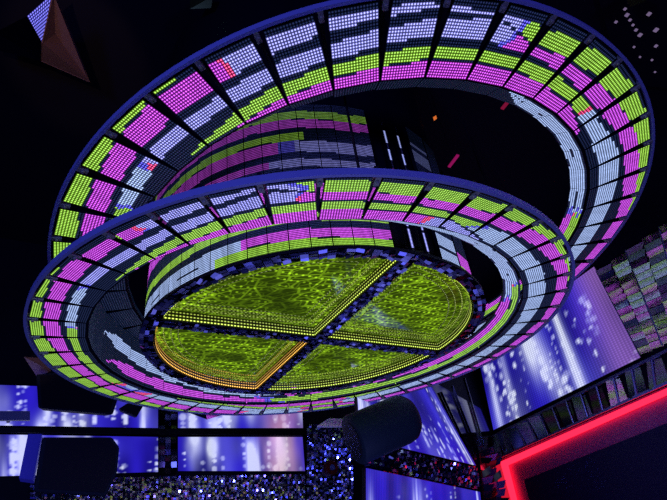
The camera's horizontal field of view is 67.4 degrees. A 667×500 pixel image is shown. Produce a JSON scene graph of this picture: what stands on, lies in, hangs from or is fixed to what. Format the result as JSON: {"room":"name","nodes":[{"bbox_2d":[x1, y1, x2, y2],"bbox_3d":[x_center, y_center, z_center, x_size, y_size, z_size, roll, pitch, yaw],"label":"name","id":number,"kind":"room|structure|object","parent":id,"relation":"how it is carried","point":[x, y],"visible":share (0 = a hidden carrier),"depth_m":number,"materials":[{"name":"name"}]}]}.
{"room":"entertainment venue","nodes":[
{"label":"entertainment venue","id":0,"kind":"room"},
{"bbox_2d":[0,238,487,499],"bbox_3d":[-2.451,4.581,12.006,18.000,9.000,0.200,12,-38,-29],"label":"wall","id":1,"kind":"structure","parent":0,"point":[21,263],"depth_m":11.38,"materials":[{"name":"black paint"}]},
{"bbox_2d":[0,411,29,422],"bbox_3d":[-6.287,3.273,9.676,0.712,0.186,0.500,12,-38,-29],"label":"plate","id":2,"kind":"object","parent":1,"relation":"attached to","point":[7,416],"visible":1,"depth_m":9.55,"materials":[{"name":"blue metal"}]},
{"bbox_2d":[19,434,118,496],"bbox_3d":[-4.408,3.973,8.889,1.682,1.048,2.277,-8,-32,0],"label":"speaker","id":3,"kind":"object","parent":1,"relation":"attached to","point":[77,466],"visible":1,"depth_m":8.12},
{"bbox_2d":[39,439,116,492],"bbox_3d":[-4.134,3.510,8.133,1.073,0.850,0.020,8,-36,-23],"label":"grille","id":4,"kind":"object","parent":3,"relation":"attached to","point":[65,465],"depth_m":8.11,"materials":[{"name":"black plastic"}]},
{"bbox_2d":[36,373,116,415],"bbox_3d":[-4.968,2.935,9.878,1.421,0.799,1.407,-8,-32,0],"label":"speaker","id":5,"kind":"object","parent":1,"relation":"attached to","point":[55,393],"visible":0.81,"depth_m":9.51},
{"bbox_2d":[0,385,158,428],"bbox_3d":[-5.535,3.285,10.501,3.684,0.865,0.094,12,-38,-29],"label":"video screen","id":6,"kind":"object","parent":1,"relation":"attached to","point":[12,397],"visible":0.43,"depth_m":10.25,"materials":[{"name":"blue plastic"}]},
{"bbox_2d":[0,434,158,476],"bbox_3d":[-5.303,4.116,10.050,3.532,0.763,0.094,12,-38,-29],"label":"video screen","id":7,"kind":"object","parent":1,"relation":"attached to","point":[137,455],"visible":0.41,"depth_m":10.47,"materials":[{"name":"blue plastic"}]},
{"bbox_2d":[0,428,305,436],"bbox_3d":[-3.796,4.054,11.154,7.156,0.149,0.155,12,-38,-29],"label":"wall rail","id":8,"kind":"object","parent":1,"relation":"attached to","point":[13,431],"visible":1,"depth_m":11.03,"materials":[{"name":"black metal"}]},
{"bbox_2d":[30,474,304,499],"bbox_3d":[-3.159,5.537,10.571,5.938,1.496,0.079,12,-38,-29],"label":"mosaic panel","id":9,"kind":"object","parent":1,"relation":"attached to","point":[276,486],"visible":0.84,"depth_m":11.00,"materials":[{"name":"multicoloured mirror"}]},
{"bbox_2d":[158,410,176,474],"bbox_3d":[-3.721,4.066,11.216,0.493,1.797,0.137,12,-38,-29],"label":"tiled pillar","id":10,"kind":"structure","parent":1,"relation":"attached to","point":[167,419],"depth_m":11.04,"materials":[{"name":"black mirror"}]},
{"bbox_2d":[177,404,303,428],"bbox_3d":[-2.233,3.948,12.417,3.336,1.003,0.094,12,-38,-29],"label":"video screen","id":11,"kind":"object","parent":1,"relation":"attached to","point":[184,420],"visible":0.34,"depth_m":12.18,"materials":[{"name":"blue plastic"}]},
{"bbox_2d":[177,437,305,471],"bbox_3d":[-2.120,4.846,11.830,3.203,0.820,0.094,12,-38,-29],"label":"video screen","id":12,"kind":"object","parent":1,"relation":"attached to","point":[194,454],"visible":1,"depth_m":11.75,"materials":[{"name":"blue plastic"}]},
{"bbox_2d":[306,424,352,499],"bbox_3d":[-0.041,5.794,12.650,1.695,2.761,0.086,12,-38,-29],"label":"mosaic panel","id":13,"kind":"object","parent":1,"relation":"attached to","point":[323,445],"visible":0.87,"depth_m":12.80,"materials":[{"name":"blue tile"}]},
{"bbox_2d":[323,460,337,475],"bbox_3d":[-0.065,5.526,12.672,0.340,0.340,0.175,12,-38,-29],"label":"lamp","id":14,"kind":"object","parent":13,"relation":"attached to","point":[330,468],"visible":1,"depth_m":12.61,"materials":[{"name":"red"}]},
{"bbox_2d":[0,0,666,292],"bbox_3d":[0.136,-3.045,9.279,21.927,0.200,22.460,-8,-32,0],"label":"ceiling","id":15,"kind":"structure","parent":0,"point":[49,114],"depth_m":9.46,"materials":[{"name":"black paint"}]},
{"bbox_2d":[0,0,89,81],"bbox_3d":[-4.347,-3.106,7.162,1.215,0.922,1.571,-2,-33,-10],"label":"shard","id":16,"kind":"object","parent":15,"relation":"hanging from","point":[44,35],"visible":1,"depth_m":7.05,"materials":[{"name":"black plastic"}]},
{"bbox_2d":[24,237,65,374],"bbox_3d":[-5.717,0.761,10.353,0.342,3.600,1.353,4,-35,-19],"label":"shard","id":17,"kind":"object","parent":15,"relation":"hanging from","point":[38,367],"visible":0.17,"depth_m":9.24,"materials":[{"name":"brown metal"}]},
{"bbox_2d":[119,265,145,417],"bbox_3d":[-4.108,1.282,10.669,0.444,4.521,0.212,5,-35,-20],"label":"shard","id":18,"kind":"object","parent":15,"relation":"hanging from","point":[132,410],"visible":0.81,"depth_m":9.47},
{"bbox_2d":[120,403,141,415],"bbox_3d":[-3.821,3.015,9.450,0.421,0.232,0.020,5,-35,-20],"label":"grille","id":19,"kind":"object","parent":18,"relation":"attached to","point":[129,409],"depth_m":9.45,"materials":[{"name":"black plastic"}]},
{"bbox_2d":[190,0,211,8],"bbox_3d":[-1.911,-3.674,7.230,0.313,0.450,0.194,4,-34,-18],"label":"shard","id":20,"kind":"object","parent":15,"relation":"hanging from","point":[194,4],"visible":1,"depth_m":7.15,"materials":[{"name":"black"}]},
{"bbox_2d":[191,413,220,418],"bbox_3d":[-2.685,1.368,10.929,0.858,4.727,0.438,16,-39,-33],"label":"pyramid","id":21,"kind":"object","parent":15,"relation":"hanging from","point":[204,416],"visible":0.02,"depth_m":9.53,"materials":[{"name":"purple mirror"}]},
{"bbox_2d":[23,0,574,415],"bbox_3d":[-0.553,-0.837,7.777,6.490,4.935,6.490,-8,-32,0],"label":"light ring","id":22,"kind":"object","parent":15,"relation":"hanging from","point":[71,333],"visible":0.96,"depth_m":4.79,"materials":[{"name":"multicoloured plastic"}]},
{"bbox_2d":[144,0,476,386],"bbox_3d":[-0.468,-0.894,7.794,4.195,4.840,4.255,-8,-32,0],"label":"column","id":23,"kind":"structure","parent":15,"relation":"hanging from","point":[388,129],"depth_m":5.60,"materials":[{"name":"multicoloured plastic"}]},
{"bbox_2d":[139,244,485,395],"bbox_3d":[-0.210,1.125,6.501,4.330,0.199,4.330,-8,-32,0],"label":"disc","id":24,"kind":"object","parent":23,"relation":"attached to","point":[311,314],"visible":1,"depth_m":6.12,"materials":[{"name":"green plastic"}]},
{"bbox_2d":[47,0,654,351],"bbox_3d":[0.267,-1.055,8.155,8.026,4.363,8.068,-30,-38,30],"label":"light ring","id":25,"kind":"object","parent":15,"relation":"hanging from","point":[237,68],"visible":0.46,"depth_m":4.70,"materials":[{"name":"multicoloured plastic"}]},
{"bbox_2d":[425,88,436,119],"bbox_3d":[1.686,-2.722,8.906,0.058,1.112,0.060,-17,-34,14],"label":"marker light","id":26,"kind":"object","parent":15,"relation":"hanging from","point":[434,117],"visible":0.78,"depth_m":8.71,"materials":[{"name":"orange"}]},
{"bbox_2d":[430,92,458,167],"bbox_3d":[1.946,-2.261,9.031,0.050,1.812,0.284,7,-35,-22],"label":"marker light","id":27,"kind":"object","parent":15,"relation":"hanging from","point":[457,155],"visible":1,"depth_m":8.63,"materials":[{"name":"pink"}]},
{"bbox_2d":[501,102,508,109],"bbox_3d":[2.731,-2.954,8.500,0.060,1.412,0.222,9,-36,-25],"label":"marker light","id":28,"kind":"object","parent":15,"relation":"hanging from","point":[505,104],"visible":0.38,"depth_m":8.16,"materials":[{"name":"red"}]},
{"bbox_2d":[598,0,666,87],"bbox_3d":[5.820,-3.784,9.112,1.286,0.092,3.661,-26,-37,26],"label":"panel","id":29,"kind":"object","parent":15,"relation":"attached to","point":[639,31],"visible":1,"depth_m":8.89,"materials":[{"name":"black paint"}]},
{"bbox_2d":[377,382,510,499],"bbox_3d":[3.154,5.928,12.007,0.120,5.400,8.900,-23,-35,23],"label":"wall","id":30,"kind":"structure","parent":0,"point":[483,418],"depth_m":14.32,"materials":[{"name":"black glass"}]},
{"bbox_2d":[354,387,475,465],"bbox_3d":[1.993,3.743,11.295,0.054,1.781,6.555,-23,-35,23],"label":"video screen","id":31,"kind":"object","parent":30,"relation":"attached to","point":[438,438],"visible":0.59,"depth_m":11.72,"materials":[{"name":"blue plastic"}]},
{"bbox_2d":[317,395,421,464],"bbox_3d":[0.583,3.232,8.747,1.333,1.116,1.965,10,-37,-27],"label":"speaker","id":32,"kind":"object","parent":31,"relation":"attached to","point":[372,432],"visible":1,"depth_m":8.09},
{"bbox_2d":[362,468,480,499],"bbox_3d":[2.085,5.169,10.129,0.054,0.971,6.536,-23,-35,23],"label":"video screen","id":33,"kind":"object","parent":30,"relation":"attached to","point":[376,484],"visible":1,"depth_m":9.12,"materials":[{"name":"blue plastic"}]},
{"bbox_2d":[364,449,480,489],"bbox_3d":[2.205,4.731,10.771,0.129,0.564,6.548,-23,-35,23],"label":"mosaic panel","id":34,"kind":"object","parent":30,"relation":"attached to","point":[399,461],"visible":0.9,"depth_m":10.43,"materials":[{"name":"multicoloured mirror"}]},
{"bbox_2d":[440,392,470,454],"bbox_3d":[3.218,4.578,13.183,0.070,1.454,1.220,-23,-35,23],"label":"mirror","id":35,"kind":"object","parent":30,"relation":"attached to","point":[441,393],"visible":0.86,"depth_m":13.17,"materials":[{"name":"black mirror"}]},
{"bbox_2d":[451,386,478,451],"bbox_3d":[3.701,4.752,14.082,0.070,1.691,0.932,-23,-35,23],"label":"mirror","id":36,"kind":"object","parent":30,"relation":"attached to","point":[452,387],"visible":1,"depth_m":14.07,"materials":[{"name":"black mirror"}]},
{"bbox_2d":[463,378,484,445],"bbox_3d":[4.257,4.887,15.181,0.070,2.013,0.226,-23,-35,23],"label":"mirror","id":37,"kind":"object","parent":30,"relation":"attached to","point":[464,379],"visible":1,"depth_m":15.15,"materials":[{"name":"black mirror"}]},
{"bbox_2d":[478,446,508,499],"bbox_3d":[4.328,6.500,13.674,0.627,2.542,3.195,-23,-35,22],"label":"mosaic panel","id":38,"kind":"object","parent":30,"relation":"attached to","point":[488,460],"visible":0.9,"depth_m":13.94,"materials":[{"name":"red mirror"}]},
{"bbox_2d":[476,121,666,458],"bbox_3d":[8.187,0.476,7.994,0.200,9.000,21.000,3,-34,-17],"label":"wall","id":39,"kind":"structure","parent":0,"point":[649,213],"depth_m":11.46,"materials":[{"name":"black paint"}]},
{"bbox_2d":[480,265,644,430],"bbox_3d":[5.944,3.061,14.465,0.094,2.640,6.409,3,-34,-17],"label":"video screen","id":40,"kind":"object","parent":39,"relation":"attached to","point":[586,342],"visible":0.8,"depth_m":13.46,"materials":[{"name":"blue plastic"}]},
{"bbox_2d":[492,349,666,457],"bbox_3d":[6.370,4.187,13.039,0.580,0.782,9.077,3,-34,-17],"label":"railing","id":41,"kind":"object","parent":39,"relation":"attached to","point":[648,375],"visible":0.87,"depth_m":12.62,"materials":[{"name":"grey metal"}]},
{"bbox_2d":[494,437,501,455],"bbox_3d":[5.291,6.338,16.078,0.831,0.635,0.030,-24,-35,23],"label":"mirror","id":42,"kind":"object","parent":41,"relation":"attached to","point":[499,448],"depth_m":16.06,"materials":[{"name":"silver tile"}]},
{"bbox_2d":[493,432,511,452],"bbox_3d":[5.453,6.000,15.597,0.793,0.632,0.043,-24,-35,23],"label":"mirror","id":43,"kind":"object","parent":41,"relation":"attached to","point":[502,438],"depth_m":15.66,"materials":[{"name":"silver"}]},
{"bbox_2d":[505,427,523,448],"bbox_3d":[5.615,5.662,15.116,0.743,0.621,0.021,-23,-35,23],"label":"mirror","id":44,"kind":"object","parent":41,"relation":"attached to","point":[513,434],"depth_m":15.17,"materials":[{"name":"blue mirror"}]},
{"bbox_2d":[516,421,534,443],"bbox_3d":[5.777,5.324,14.635,0.706,0.619,0.034,-24,-35,23],"label":"mirror","id":45,"kind":"object","parent":41,"relation":"attached to","point":[523,426],"depth_m":14.68,"materials":[{"name":"mirror"}]},
{"bbox_2d":[528,415,546,437],"bbox_3d":[5.939,4.986,14.154,0.674,0.620,0.061,-24,-36,23],"label":"mirror","id":46,"kind":"object","parent":41,"relation":"attached to","point":[536,421],"depth_m":14.20,"materials":[{"name":"blue mirror"}]},
{"bbox_2d":[542,408,560,433],"bbox_3d":[6.101,4.648,13.673,0.627,0.612,0.049,-24,-36,23],"label":"mirror","id":47,"kind":"object","parent":41,"relation":"attached to","point":[551,416],"depth_m":13.69,"materials":[{"name":"silver glass"}]},
{"bbox_2d":[556,401,575,427],"bbox_3d":[6.269,4.307,13.189,0.606,0.612,0.066,-24,-36,23],"label":"mirror","id":48,"kind":"object","parent":41,"relation":"attached to","point":[566,410],"depth_m":13.21,"materials":[{"name":"silver glass"}]},
{"bbox_2d":[571,394,591,420],"bbox_3d":[6.442,3.964,12.703,0.642,0.589,0.018,-24,-36,24],"label":"panel","id":49,"kind":"object","parent":41,"relation":"attached to","point":[582,404],"depth_m":12.72,"materials":[{"name":"silver tile"}]},
{"bbox_2d":[588,386,608,413],"bbox_3d":[6.604,3.626,12.222,0.677,0.590,0.035,-25,-36,25],"label":"panel","id":50,"kind":"object","parent":41,"relation":"attached to","point":[599,397],"depth_m":12.24,"materials":[{"name":"silver glass"}]},
{"bbox_2d":[606,377,626,406],"bbox_3d":[6.765,3.288,11.740,0.719,0.584,0.037,-27,-37,27],"label":"panel","id":51,"kind":"object","parent":41,"relation":"attached to","point":[616,386],"depth_m":11.76,"materials":[{"name":"silver"}]},
{"bbox_2d":[625,367,646,398],"bbox_3d":[6.927,2.949,11.258,0.749,0.589,0.078,-31,-39,31],"label":"panel","id":52,"kind":"object","parent":41,"relation":"attached to","point":[636,377],"depth_m":11.29,"materials":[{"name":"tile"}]},
{"bbox_2d":[646,357,666,389],"bbox_3d":[7.088,2.611,10.777,0.058,0.576,0.797,23,-44,-39],"label":"panel","id":53,"kind":"object","parent":41,"relation":"attached to","point":[656,367],"depth_m":10.82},
{"bbox_2d":[501,387,666,499],"bbox_3d":[6.501,5.756,12.048,0.178,3.177,8.791,3,-34,-17],"label":"frame","id":54,"kind":"object","parent":39,"relation":"attached to","point":[620,453],"visible":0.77,"depth_m":12.09,"materials":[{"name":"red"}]},
{"bbox_2d":[595,223,666,354],"bbox_3d":[7.188,0.693,10.760,0.302,2.374,3.021,4,-34,-18],"label":"mosaic panel","id":55,"kind":"object","parent":39,"relation":"attached to","point":[635,280],"visible":1,"depth_m":11.27,"materials":[{"name":"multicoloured tile"}]},
{"bbox_2d":[596,264,610,275],"bbox_3d":[6.711,0.468,12.287,0.479,0.159,0.064,-33,-40,33],"label":"tile","id":56,"kind":"object","parent":55,"relation":"on","point":[606,269],"depth_m":12.30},
{"bbox_2d":[598,269,613,280],"bbox_3d":[6.731,0.602,12.200,0.469,0.164,0.067,-31,-39,31],"label":"tile","id":57,"kind":"object","parent":55,"relation":"on","point":[608,274],"depth_m":12.24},
{"bbox_2d":[602,275,616,286],"bbox_3d":[6.751,0.737,12.113,0.064,0.157,0.454,23,-44,-39],"label":"tile","id":58,"kind":"object","parent":55,"relation":"on","point":[611,280],"depth_m":12.14,"materials":[{"name":"white tile"}]},
{"bbox_2d":[605,281,619,292],"bbox_3d":[6.771,0.871,12.025,0.445,0.162,0.064,-31,-39,31],"label":"tile","id":59,"kind":"object","parent":55,"relation":"on","point":[611,287],"depth_m":12.05,"materials":[{"name":"white tile"}]},
{"bbox_2d":[608,287,622,297],"bbox_3d":[6.790,1.005,11.938,0.432,0.159,0.062,-31,-39,31],"label":"tile","id":60,"kind":"object","parent":55,"relation":"on","point":[616,292],"depth_m":11.96,"materials":[{"name":"tile"}]},
{"bbox_2d":[610,253,626,265],"bbox_3d":[6.844,0.214,11.893,0.075,0.156,0.470,19,-41,-36],"label":"tile","id":61,"kind":"object","parent":55,"relation":"on","point":[622,259],"depth_m":11.90,"materials":[{"name":"tile"}]},
{"bbox_2d":[611,293,625,303],"bbox_3d":[6.810,1.139,11.850,0.051,0.149,0.415,24,-44,-40],"label":"tile","id":62,"kind":"object","parent":55,"relation":"on","point":[619,298],"depth_m":11.88,"materials":[{"name":"tile"}]},
{"bbox_2d":[613,260,628,271],"bbox_3d":[6.861,0.355,11.815,0.059,0.152,0.459,21,-43,-38],"label":"tile","id":63,"kind":"object","parent":55,"relation":"on","point":[622,265],"depth_m":11.84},
{"bbox_2d":[614,299,628,309],"bbox_3d":[6.830,1.274,11.762,0.406,0.153,0.052,-30,-38,30],"label":"tile","id":64,"kind":"object","parent":55,"relation":"on","point":[622,304],"depth_m":11.78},
{"bbox_2d":[616,266,631,277],"bbox_3d":[6.878,0.496,11.738,0.055,0.153,0.447,23,-44,-40],"label":"tile","id":65,"kind":"object","parent":55,"relation":"on","point":[625,271],"depth_m":11.76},
{"bbox_2d":[617,305,631,315],"bbox_3d":[6.850,1.408,11.675,0.047,0.146,0.390,24,-44,-40],"label":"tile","id":66,"kind":"object","parent":55,"relation":"on","point":[625,310],"depth_m":11.70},
{"bbox_2d":[619,272,633,283],"bbox_3d":[6.893,0.637,11.661,0.435,0.156,0.061,-33,-40,33],"label":"tile","id":67,"kind":"object","parent":55,"relation":"on","point":[628,277],"depth_m":11.68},
{"bbox_2d":[620,312,634,321],"bbox_3d":[6.869,1.542,11.588,0.381,0.151,0.053,-31,-39,31],"label":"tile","id":68,"kind":"object","parent":55,"relation":"on","point":[628,316],"depth_m":11.61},
{"bbox_2d":[621,279,636,289],"bbox_3d":[6.909,0.779,11.585,0.423,0.158,0.063,-32,-39,32],"label":"tile","id":69,"kind":"object","parent":55,"relation":"on","point":[628,284],"depth_m":11.61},
{"bbox_2d":[624,318,637,327],"bbox_3d":[6.889,1.677,11.500,0.366,0.145,0.040,-30,-38,30],"label":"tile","id":70,"kind":"object","parent":55,"relation":"on","point":[631,322],"depth_m":11.52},
{"bbox_2d":[624,285,638,296],"bbox_3d":[6.925,0.920,11.508,0.411,0.156,0.060,-32,-39,32],"label":"tile","id":71,"kind":"object","parent":55,"relation":"on","point":[633,290],"depth_m":11.53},
{"bbox_2d":[626,241,642,255],"bbox_3d":[6.978,-0.041,11.496,0.067,0.151,0.477,18,-41,-35],"label":"tile","id":72,"kind":"object","parent":55,"relation":"on","point":[638,248],"depth_m":11.50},
{"bbox_2d":[627,325,641,334],"bbox_3d":[6.909,1.811,11.413,0.039,0.141,0.350,23,-44,-39],"label":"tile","id":73,"kind":"object","parent":55,"relation":"on","point":[633,329],"depth_m":11.43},
{"bbox_2d":[627,292,642,302],"bbox_3d":[6.943,1.060,11.429,0.399,0.147,0.045,-32,-40,33],"label":"tile","id":74,"kind":"object","parent":55,"relation":"on","point":[634,297],"depth_m":11.45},
{"bbox_2d":[628,248,644,261],"bbox_3d":[6.991,0.107,11.430,0.058,0.153,0.466,21,-43,-38],"label":"tile","id":75,"kind":"object","parent":55,"relation":"on","point":[639,254],"depth_m":11.46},
{"bbox_2d":[630,298,644,308],"bbox_3d":[6.960,1.201,11.352,0.387,0.145,0.042,-33,-40,33],"label":"tile","id":76,"kind":"object","parent":55,"relation":"on","point":[638,303],"depth_m":11.38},
{"bbox_2d":[630,331,644,340],"bbox_3d":[6.929,1.945,11.325,0.340,0.143,0.041,-32,-39,32],"label":"tile","id":77,"kind":"object","parent":55,"relation":"on","point":[637,335],"depth_m":11.35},
{"bbox_2d":[630,255,647,268],"bbox_3d":[7.003,0.256,11.364,0.069,0.156,0.451,21,-42,-37],"label":"tile","id":78,"kind":"object","parent":55,"relation":"on","point":[640,261],"depth_m":11.39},
{"bbox_2d":[633,305,647,315],"bbox_3d":[6.976,1.343,11.275,0.050,0.145,0.373,21,-43,-38],"label":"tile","id":79,"kind":"object","parent":55,"relation":"on","point":[640,310],"depth_m":11.30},
{"bbox_2d":[634,338,647,347],"bbox_3d":[6.948,2.080,11.238,0.328,0.143,0.038,-31,-39,31],"label":"tile","id":80,"kind":"object","parent":55,"relation":"on","point":[639,342],"depth_m":11.25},
{"bbox_2d":[633,262,649,274],"bbox_3d":[7.016,0.404,11.297,0.054,0.149,0.443,21,-43,-38],"label":"tile","id":81,"kind":"object","parent":55,"relation":"on","point":[642,268],"depth_m":11.32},
{"bbox_2d":[636,312,649,321],"bbox_3d":[6.992,1.484,11.198,0.047,0.145,0.361,23,-44,-39],"label":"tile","id":82,"kind":"object","parent":55,"relation":"on","point":[642,316],"depth_m":11.23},
{"bbox_2d":[636,268,651,281],"bbox_3d":[7.029,0.552,11.231,0.051,0.147,0.431,20,-42,-37],"label":"tile","id":83,"kind":"object","parent":55,"relation":"on","point":[646,274],"depth_m":11.26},
{"bbox_2d":[637,345,652,353],"bbox_3d":[6.968,2.214,11.150,0.316,0.143,0.041,-31,-39,31],"label":"tile","id":84,"kind":"object","parent":55,"relation":"attached to","point":[643,349],"depth_m":11.17,"materials":[{"name":"metal"}]},
{"bbox_2d":[639,319,652,328],"bbox_3d":[7.009,1.625,11.121,0.350,0.143,0.039,-32,-39,32],"label":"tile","id":85,"kind":"object","parent":55,"relation":"on","point":[644,323],"depth_m":11.15,"materials":[{"name":"metal"}]},
{"bbox_2d":[638,276,654,287],"bbox_3d":[7.042,0.700,11.164,0.048,0.147,0.419,23,-44,-39],"label":"tile","id":86,"kind":"object","parent":55,"relation":"on","point":[647,281],"depth_m":11.19,"materials":[{"name":"metal"}]},
{"bbox_2d":[641,282,656,294],"bbox_3d":[7.054,0.848,11.098,0.060,0.150,0.404,21,-42,-38],"label":"tile","id":87,"kind":"object","parent":55,"relation":"on","point":[650,288],"depth_m":11.12,"materials":[{"name":"metal"}]},
{"bbox_2d":[642,325,655,335],"bbox_3d":[7.025,1.766,11.044,0.048,0.143,0.336,21,-43,-38],"label":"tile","id":88,"kind":"object","parent":55,"relation":"on","point":[649,330],"depth_m":11.07,"materials":[{"name":"metal"}]},
{"bbox_2d":[642,230,659,244],"bbox_3d":[7.109,-0.294,11.103,0.077,0.154,0.486,17,-40,-34],"label":"mirror","id":89,"kind":"object","parent":55,"relation":"on","point":[655,236],"depth_m":11.11,"materials":[{"name":"metal"}]},
{"bbox_2d":[644,289,659,301],"bbox_3d":[7.067,0.996,11.031,0.054,0.145,0.394,19,-41,-36],"label":"tile","id":90,"kind":"object","parent":55,"relation":"on","point":[652,295],"depth_m":11.05,"materials":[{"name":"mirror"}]},
{"bbox_2d":[645,333,658,342],"bbox_3d":[7.042,1.907,10.967,0.326,0.143,0.034,-32,-39,32],"label":"tile","id":91,"kind":"object","parent":55,"relation":"on","point":[652,337],"depth_m":10.99,"materials":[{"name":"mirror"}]},
{"bbox_2d":[644,237,661,251],"bbox_3d":[7.119,-0.139,11.047,0.060,0.147,0.477,17,-40,-34],"label":"tile","id":92,"kind":"object","parent":55,"relation":"on","point":[653,244],"depth_m":11.07,"materials":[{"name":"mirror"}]},
{"bbox_2d":[646,297,662,308],"bbox_3d":[7.080,1.144,10.965,0.046,0.142,0.383,19,-42,-36],"label":"tile","id":93,"kind":"object","parent":55,"relation":"on","point":[654,302],"depth_m":10.99,"materials":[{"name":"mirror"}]},
{"bbox_2d":[647,245,663,258],"bbox_3d":[7.128,0.016,10.991,0.062,0.147,0.465,17,-40,-34],"label":"tile","id":94,"kind":"object","parent":55,"relation":"on","point":[655,251],"depth_m":11.02,"materials":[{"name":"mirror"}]},
{"bbox_2d":[649,304,663,315],"bbox_3d":[7.093,1.293,10.899,0.369,0.149,0.051,-32,-40,33],"label":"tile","id":95,"kind":"object","parent":55,"relation":"on","point":[657,309],"depth_m":10.92,"materials":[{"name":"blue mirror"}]},
{"bbox_2d":[648,340,664,349],"bbox_3d":[7.058,2.048,10.890,0.032,0.146,0.314,22,-43,-38],"label":"tile","id":96,"kind":"object","parent":55,"relation":"attached to","point":[654,344],"depth_m":10.92,"materials":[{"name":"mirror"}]},
{"bbox_2d":[649,252,665,265],"bbox_3d":[7.137,0.172,10.935,0.056,0.145,0.454,17,-40,-34],"label":"tile","id":97,"kind":"object","parent":55,"relation":"on","point":[658,258],"depth_m":10.96,"materials":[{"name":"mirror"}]},
{"bbox_2d":[651,259,666,272],"bbox_3d":[7.146,0.327,10.879,0.051,0.147,0.442,20,-42,-36],"label":"tile","id":98,"kind":"object","parent":55,"relation":"on","point":[660,265],"depth_m":10.90,"materials":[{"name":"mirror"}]},
{"bbox_2d":[652,311,666,322],"bbox_3d":[7.105,1.441,10.832,0.040,0.141,0.360,22,-43,-38],"label":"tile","id":99,"kind":"object","parent":55,"relation":"on","point":[660,316],"depth_m":10.86,"materials":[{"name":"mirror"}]},
{"bbox_2d":[653,267,666,279],"bbox_3d":[7.155,0.482,10.823,0.049,0.144,0.431,19,-41,-36],"label":"tile","id":100,"kind":"object","parent":55,"relation":"on","point":[661,273],"depth_m":10.87,"materials":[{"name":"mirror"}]},
{"bbox_2d":[654,319,666,329],"bbox_3d":[7.118,1.589,10.765,0.350,0.144,0.032,-32,-40,33],"label":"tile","id":101,"kind":"object","parent":55,"relation":"on","point":[661,324],"depth_m":10.80,"materials":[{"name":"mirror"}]},
{"bbox_2d":[655,276,666,286],"bbox_3d":[7.165,0.637,10.767,0.047,0.143,0.419,19,-41,-36],"label":"tile","id":102,"kind":"object","parent":55,"relation":"on","point":[662,280],"depth_m":10.82,"materials":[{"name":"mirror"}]},
{"bbox_2d":[658,284,666,293],"bbox_3d":[7.174,0.792,10.711,0.048,0.144,0.406,19,-41,-36],"label":"tile","id":103,"kind":"object","parent":55,"relation":"on","point":[663,287],"depth_m":10.78,"materials":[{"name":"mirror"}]},
{"bbox_2d":[658,327,666,336],"bbox_3d":[7.131,1.737,10.699,0.044,0.144,0.334,24,-44,-40],"label":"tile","id":104,"kind":"object","parent":55,"relation":"on","point":[662,332],"depth_m":10.75,"materials":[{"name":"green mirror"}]},
{"bbox_2d":[659,223,666,233],"bbox_3d":[7.241,-0.547,10.709,0.075,0.154,0.498,17,-40,-34],"label":"mirror","id":105,"kind":"object","parent":55,"relation":"on","point":[663,229],"depth_m":10.81,"materials":[{"name":"white tile"}]},
{"bbox_2d":[660,292,666,300],"bbox_3d":[7.183,0.947,10.655,0.052,0.143,0.393,17,-40,-34],"label":"tile","id":106,"kind":"object","parent":55,"relation":"on","point":[664,296],"depth_m":10.74,"materials":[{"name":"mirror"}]},
{"bbox_2d":[660,336,666,343],"bbox_3d":[7.144,1.885,10.632,0.032,0.146,0.325,21,-43,-38],"label":"tile","id":107,"kind":"object","parent":55,"relation":"attached to","point":[663,340],"depth_m":10.70,"materials":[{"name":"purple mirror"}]},
{"bbox_2d":[661,231,666,240],"bbox_3d":[7.246,-0.385,10.663,0.065,0.149,0.488,17,-40,-34],"label":"mirror","id":108,"kind":"object","parent":55,"relation":"on","point":[663,233],"depth_m":10.78,"materials":[{"name":"purple mirror"}]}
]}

